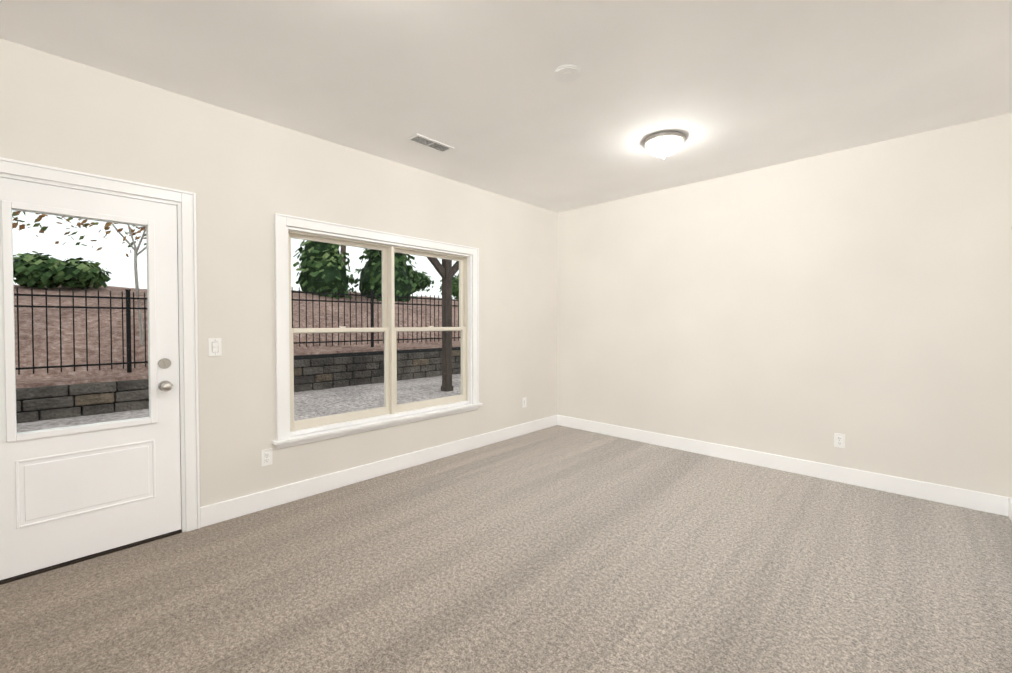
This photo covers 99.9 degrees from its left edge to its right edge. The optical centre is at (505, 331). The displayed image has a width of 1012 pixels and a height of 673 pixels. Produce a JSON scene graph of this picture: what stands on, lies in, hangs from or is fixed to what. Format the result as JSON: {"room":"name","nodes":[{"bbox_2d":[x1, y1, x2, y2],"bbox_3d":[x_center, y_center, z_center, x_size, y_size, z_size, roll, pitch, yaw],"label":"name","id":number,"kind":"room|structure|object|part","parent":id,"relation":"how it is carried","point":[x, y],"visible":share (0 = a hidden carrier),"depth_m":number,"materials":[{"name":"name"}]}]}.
{"room":"empty living room","nodes":[
{"label":"empty living room","id":0,"kind":"room"},
{"bbox_2d":[0,38,557,531],"bbox_3d":[-1.855,-0.046,2.959,0.160,2.855,7.470,1,1,43],"label":"wall","id":1,"kind":"structure","parent":0,"point":[242,178],"depth_m":2.98,"materials":[{"name":"paint"}]},
{"bbox_2d":[0,173,185,584],"bbox_3d":[-2.348,0.231,2.390,0.228,2.082,0.880,1,1,43],"label":"entry door","id":2,"kind":"structure","parent":1,"relation":"in","point":[70,495],"depth_m":2.39,"materials":[{"name":"white wood"}]},
{"bbox_3d":[-2.337,-0.051,2.370,0.004,1.171,0.550,1,1,43],"label":"glass","id":3,"kind":"part","parent":2,"relation":"part of","materials":[{"name":"clear glass"}]},
{"bbox_3d":[-2.062,0.267,2.606,0.110,0.203,0.104,1,1,43],"label":"handle","id":4,"kind":"part","parent":2,"relation":"part of","materials":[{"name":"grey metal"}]},
{"bbox_2d":[0,157,199,531],"bbox_3d":[-2.309,0.203,2.352,0.022,2.139,0.994,1,1,43],"label":"door frame","id":5,"kind":"structure","parent":1,"relation":"attached to","point":[187,199],"depth_m":2.67,"materials":[{"name":"white wood"}]},
{"bbox_2d":[208,338,221,355],"bbox_3d":[-1.904,0.104,2.784,0.012,0.116,0.072,1,1,43],"label":"light switch","id":6,"kind":"object","parent":1,"relation":"attached to","point":[214,346],"visible":1,"depth_m":2.78,"materials":[{"name":"white plastic"}]},
{"bbox_2d":[261,448,271,466],"bbox_3d":[-1.698,0.896,3.019,0.009,0.116,0.072,1,1,43],"label":"electrical outlet","id":7,"kind":"object","parent":1,"relation":"attached to","point":[266,457],"visible":1,"depth_m":3.02,"materials":[{"name":"white plastic"}]},
{"bbox_2d":[272,213,482,448],"bbox_3d":[-1.015,-0.010,3.804,0.198,1.690,2.026,1,1,43],"label":"window","id":8,"kind":"structure","parent":1,"relation":"in","point":[391,408],"depth_m":3.69,"materials":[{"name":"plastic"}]},
{"bbox_2d":[200,415,555,527],"bbox_3d":[-0.649,1.173,4.123,0.019,0.132,3.833,1,1,43],"label":"baseboard","id":9,"kind":"structure","parent":1,"relation":"attached to","point":[215,513],"depth_m":3.46,"materials":[{"name":"white wood"}]},
{"bbox_2d":[522,397,525,407],"bbox_3d":[0.218,0.845,5.038,0.009,0.116,0.072,1,1,43],"label":"electrical outlet","id":10,"kind":"object","parent":1,"relation":"attached to","point":[523,402],"visible":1,"depth_m":5.03,"materials":[{"name":"white plastic"}]},
{"bbox_2d":[0,425,1011,672],"bbox_3d":[-0.410,1.346,1.614,3.824,0.120,7.150,1,1,43],"label":"floor","id":11,"kind":"structure","parent":0,"point":[558,549],"depth_m":2.17,"materials":[{"name":"carpet"}]},
{"bbox_2d":[0,0,1011,212],"bbox_3d":[-0.105,-1.518,1.272,4.984,0.150,7.470,1,1,43],"label":"ceiling","id":12,"kind":"structure","parent":0,"point":[727,87],"depth_m":2.41,"materials":[{"name":"paint"}]},
{"bbox_2d":[406,133,453,153],"bbox_3d":[-0.597,-1.476,3.359,0.150,0.010,0.360,1,1,43],"label":"ceiling vent","id":13,"kind":"object","parent":12,"relation":"in","point":[427,142],"visible":1,"depth_m":3.35,"materials":[{"name":"grey metal"}]},
{"bbox_2d":[555,64,579,82],"bbox_3d":[0.345,-1.449,2.397,0.140,0.029,0.140,1,1,43],"label":"smoke detector","id":14,"kind":"object","parent":12,"relation":"attached to","point":[566,73],"visible":0.98,"depth_m":2.38,"materials":[{"name":"white plastic"}]},
{"bbox_2d":[643,131,685,158],"bbox_3d":[1.218,-1.405,3.283,0.312,0.148,0.312,1,1,43],"label":"ceiling light","id":15,"kind":"object","parent":12,"relation":"attached to","point":[663,144],"visible":1,"depth_m":3.20,"materials":[{"name":"white glass"}]},
{"bbox_2d":[557,113,1011,497],"bbox_3d":[2.106,-0.070,4.240,3.824,2.855,0.160,1,1,43],"label":"wall","id":16,"kind":"structure","parent":0,"point":[860,297],"depth_m":3.61,"materials":[{"name":"paint"}]},
{"bbox_2d":[556,415,1003,515],"bbox_3d":[2.056,1.172,4.189,3.793,0.132,0.014,1,1,43],"label":"baseboard","id":17,"kind":"structure","parent":16,"relation":"attached to","point":[980,501],"depth_m":3.64,"materials":[{"name":"white wood"}]},
{"bbox_2d":[834,433,844,447],"bbox_3d":[2.760,0.906,3.520,0.072,0.116,0.009,1,1,43],"label":"electrical outlet","id":18,"kind":"object","parent":16,"relation":"attached to","point":[839,440],"visible":1,"depth_m":3.52,"materials":[{"name":"white plastic"}]},
{"bbox_2d":[1004,496,1011,520],"bbox_3d":[3.309,1.199,2.769,0.019,0.132,0.274,1,1,43],"label":"baseboard","id":19,"kind":"structure","parent":16,"relation":"attached to","point":[1007,501],"depth_m":2.89,"materials":[{"name":"white wood"}]},
{"label":"outside","id":20,"kind":"structure","parent":0,"visible":0},
{"bbox_2d":[17,374,460,432],"bbox_3d":[-0.729,1.337,8.569,5.890,0.200,40.000,1,1,43],"label":"ground","id":21,"kind":"structure","parent":20,"point":[347,399],"depth_m":7.69,"materials":[{"name":"grey gravel"}]},
{"bbox_2d":[16,347,460,422],"bbox_3d":[-2.717,0.837,10.445,0.349,0.770,40.000,1,1,43],"label":"wall","id":22,"kind":"structure","parent":21,"relation":"on","point":[128,398],"depth_m":8.66,"materials":[{"name":"stone"}]},
{"bbox_2d":[427,257,458,391],"bbox_3d":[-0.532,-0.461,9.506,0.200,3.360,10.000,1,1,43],"label":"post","id":23,"kind":"object","parent":21,"relation":"on","point":[446,267],"depth_m":8.73,"materials":[{"name":"brown wood"}]},
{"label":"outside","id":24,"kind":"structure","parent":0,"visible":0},
{"bbox_2d":[14,285,460,388],"bbox_3d":[-12.301,-0.656,19.510,26.590,2.578,40.000,1,1,43],"label":"ground","id":25,"kind":"structure","parent":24,"point":[42,378],"depth_m":8.74,"materials":[{"name":"brown soil"}]},
{"bbox_2d":[13,251,111,288],"bbox_3d":[-11.339,-1.483,10.837,1.586,0.945,1.940,1,1,43],"label":"bush","id":26,"kind":"object","parent":25,"relation":"on","point":[64,273],"depth_m":10.45,"materials":[{"name":"green plant"}]},
{"bbox_2d":[12,211,145,345],"bbox_3d":[-7.022,-1.838,8.078,4.328,4.491,3.753,1,1,43],"label":"tree","id":27,"kind":"object","parent":25,"relation":"on","point":[85,225],"depth_m":8.15,"materials":[{"name":"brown plant"}]},
{"bbox_2d":[14,287,460,374],"bbox_3d":[-3.750,-0.180,10.028,0.070,1.660,16.070,1,1,43],"label":"fence","id":28,"kind":"object","parent":25,"relation":"on","point":[128,308],"depth_m":7.23,"materials":[{"name":"black metal"}]},
{"bbox_2d":[293,240,356,298],"bbox_3d":[-6.218,-2.302,14.567,2.090,3.769,2.030,1,1,43],"label":"bush","id":29,"kind":"object","parent":25,"relation":"on","point":[311,254],"depth_m":14.01,"materials":[{"name":"green plant"}]},
{"bbox_2d":[340,245,345,266],"bbox_3d":[-7.729,-6.716,19.888,7.690,10.327,6.859,1,1,43],"label":"tree","id":30,"kind":"object","parent":25,"relation":"on","point":[343,248],"depth_m":19.86,"materials":[{"name":"brown plant"}]},
{"bbox_2d":[352,248,418,301],"bbox_3d":[-4.507,-2.459,15.969,2.394,4.680,2.419,1,1,43],"label":"bush","id":31,"kind":"object","parent":25,"relation":"on","point":[375,279],"depth_m":15.43,"materials":[{"name":"green plant"}]},
{"bbox_2d":[408,265,433,293],"bbox_3d":[-4.301,-2.220,19.067,1.872,1.380,2.413,1,1,43],"label":"bush","id":32,"kind":"object","parent":25,"relation":"on","point":[421,284],"depth_m":19.12,"materials":[{"name":"green plant"}]},
{"bbox_2d":[439,276,458,299],"bbox_3d":[-2.183,-2.050,19.995,1.671,1.180,1.916,1,1,43],"label":"bush","id":33,"kind":"object","parent":25,"relation":"on","point":[454,287],"depth_m":19.45,"materials":[{"name":"green plant"}]}
]}

